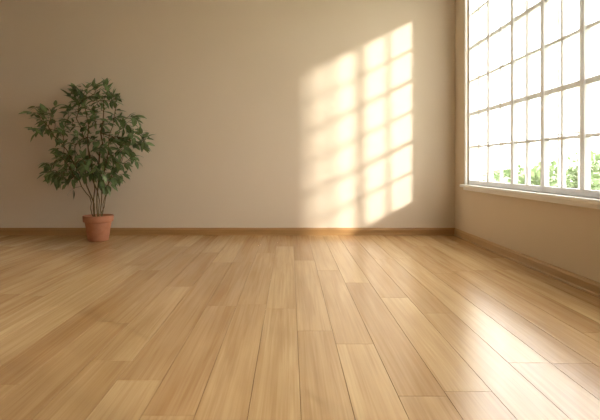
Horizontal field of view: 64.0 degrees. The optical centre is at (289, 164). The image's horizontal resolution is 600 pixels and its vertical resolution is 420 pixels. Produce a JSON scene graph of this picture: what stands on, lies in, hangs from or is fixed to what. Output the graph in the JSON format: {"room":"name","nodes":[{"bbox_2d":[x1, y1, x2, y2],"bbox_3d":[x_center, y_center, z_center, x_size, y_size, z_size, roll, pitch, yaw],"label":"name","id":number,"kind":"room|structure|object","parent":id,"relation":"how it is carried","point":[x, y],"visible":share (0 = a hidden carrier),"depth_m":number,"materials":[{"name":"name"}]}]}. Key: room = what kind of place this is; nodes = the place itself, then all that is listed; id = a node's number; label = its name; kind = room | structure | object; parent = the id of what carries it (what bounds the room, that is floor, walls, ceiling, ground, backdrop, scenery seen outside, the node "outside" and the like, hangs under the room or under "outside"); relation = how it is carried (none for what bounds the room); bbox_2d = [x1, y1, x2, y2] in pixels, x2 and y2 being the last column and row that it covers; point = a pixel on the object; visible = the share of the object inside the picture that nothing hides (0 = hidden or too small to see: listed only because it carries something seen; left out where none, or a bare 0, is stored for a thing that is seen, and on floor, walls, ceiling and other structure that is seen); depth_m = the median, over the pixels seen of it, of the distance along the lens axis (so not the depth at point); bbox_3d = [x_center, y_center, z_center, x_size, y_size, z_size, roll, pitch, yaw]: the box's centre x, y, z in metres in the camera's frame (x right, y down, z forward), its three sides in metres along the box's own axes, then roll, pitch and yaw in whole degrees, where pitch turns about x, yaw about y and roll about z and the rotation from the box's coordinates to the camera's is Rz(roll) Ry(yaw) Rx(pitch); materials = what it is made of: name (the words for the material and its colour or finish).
{"room":"empty room","nodes":[
{"label":"empty room","id":0,"kind":"room"},
{"bbox_2d":[0,0,454,227],"bbox_3d":[-1.131,-0.840,6.957,7.337,3.920,0.200,0,0,0],"label":"wall","id":1,"kind":"structure","parent":0,"point":[259,113],"depth_m":6.86,"materials":[{"name":"paint"}]},
{"bbox_2d":[0,228,454,234],"bbox_3d":[-1.121,0.948,6.844,6.957,0.104,0.026,0,0,0],"label":"baseboard","id":2,"kind":"structure","parent":1,"relation":"attached to","point":[3,231],"depth_m":6.84,"materials":[{"name":"brown wood"}]},
{"bbox_2d":[0,235,599,419],"bbox_3d":[-1.131,1.060,2.728,7.337,0.120,8.657,0,0,0],"label":"floor","id":3,"kind":"structure","parent":0,"point":[120,327],"depth_m":2.88,"materials":[{"name":"brown wood"}]},
{"bbox_2d":[19,78,154,241],"bbox_3d":[-2.635,-0.091,6.335,1.751,2.183,0.961,0,0,0],"label":"potted ficus","id":4,"kind":"object","parent":3,"relation":"on","point":[98,225],"visible":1,"depth_m":6.30,"materials":[{"name":"plant"}]},
{"bbox_2d":[82,214,113,241],"bbox_3d":[-2.540,0.833,6.360,0.388,0.335,0.388,0,0,0],"label":"pot","id":5,"kind":"object","parent":4,"relation":"attached to","point":[97,226],"depth_m":6.23,"materials":[{"name":"ceramic"}]},
{"bbox_2d":[455,0,599,282],"bbox_3d":[2.447,-0.840,2.628,0.180,3.920,8.457,0,0,0],"label":"wall","id":6,"kind":"structure","parent":0,"point":[567,237],"depth_m":5.15,"materials":[{"name":"paint"}]},
{"bbox_2d":[464,0,466,184],"bbox_3d":[2.347,-1.130,2.670,0.020,2.780,7.540,0,0,0],"label":"window frame","id":7,"kind":"structure","parent":6,"relation":"attached to","point":[465,1],"depth_m":6.39,"materials":[{"name":"white paint"}]},
{"bbox_2d":[454,228,599,297],"bbox_3d":[2.344,0.948,2.615,0.026,0.104,8.431,0,0,0],"label":"baseboard","id":8,"kind":"structure","parent":6,"relation":"attached to","point":[590,286],"depth_m":4.53,"materials":[{"name":"brown wood"}]},
{"bbox_2d":[460,184,599,208],"bbox_3d":[2.412,0.297,2.690,0.250,0.075,7.580,0,0,0],"label":"sill","id":9,"kind":"structure","parent":6,"relation":"attached to","point":[593,203],"depth_m":4.42,"materials":[{"name":"white paint"}]},
{"bbox_2d":[469,0,599,198],"bbox_3d":[2.405,-1.105,2.670,0.055,2.730,7.440,0,0,0],"label":"frame","id":10,"kind":"object","parent":6,"relation":"attached to","point":[585,190],"visible":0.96,"depth_m":4.54,"materials":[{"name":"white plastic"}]},
{"bbox_2d":[470,0,599,187],"bbox_3d":[2.405,-1.110,2.670,0.031,2.620,7.440,0,0,0],"label":"muntins","id":11,"kind":"object","parent":6,"relation":"attached to","point":[529,9],"visible":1,"depth_m":4.85,"materials":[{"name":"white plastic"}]},
{"bbox_2d":[481,0,599,187],"bbox_3d":[2.502,-1.105,2.642,0.020,2.730,7.496,0,0,0],"label":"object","id":12,"kind":"structure","parent":6,"relation":"in","point":[558,134],"depth_m":4.46,"materials":[{"name":"white paint"}]},
{"label":"outside","id":13,"kind":"structure","parent":0,"visible":0},
{"bbox_2d":[481,172,599,183],"bbox_3d":[10.000,1.400,30.000,100.000,0.200,120.000,0,0,0],"label":"ground","id":14,"kind":"structure","parent":13,"point":[482,177],"depth_m":46.22,"materials":[{"name":"white"}]},
{"bbox_2d":[481,164,524,182],"bbox_3d":[7.446,0.751,16.549,2.257,1.610,2.410,0,0,0],"label":"shrub","id":15,"kind":"object","parent":14,"relation":"on","point":[506,173],"visible":0.14,"depth_m":16.27,"materials":[{"name":"green plant"}]},
{"bbox_2d":[518,165,556,186],"bbox_3d":[6.592,0.794,12.944,1.611,1.600,1.614,0,0,-43],"label":"shrub","id":16,"kind":"object","parent":14,"relation":"on","point":[535,175],"visible":0.1,"depth_m":12.85,"materials":[{"name":"green plant"}]},
{"bbox_2d":[518,160,599,189],"bbox_3d":[8.399,0.693,14.942,2.400,1.715,2.644,0,0,0],"label":"shrub","id":17,"kind":"object","parent":14,"relation":"on","point":[552,168],"visible":0.16,"depth_m":14.54,"materials":[{"name":"green plant"}]},
{"bbox_2d":[556,150,599,189],"bbox_3d":[9.311,0.552,14.183,2.306,2.023,2.348,0,0,0],"label":"shrub","id":18,"kind":"object","parent":14,"relation":"on","point":[596,176],"visible":0.25,"depth_m":14.10,"materials":[{"name":"green plant"}]},
{"bbox_2d":[566,148,599,189],"bbox_3d":[11.147,0.327,16.986,2.811,2.004,2.852,0,0,0],"label":"shrub","id":19,"kind":"object","parent":14,"relation":"on","point":[576,153],"visible":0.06,"depth_m":17.21,"materials":[{"name":"green plant"}]}
]}

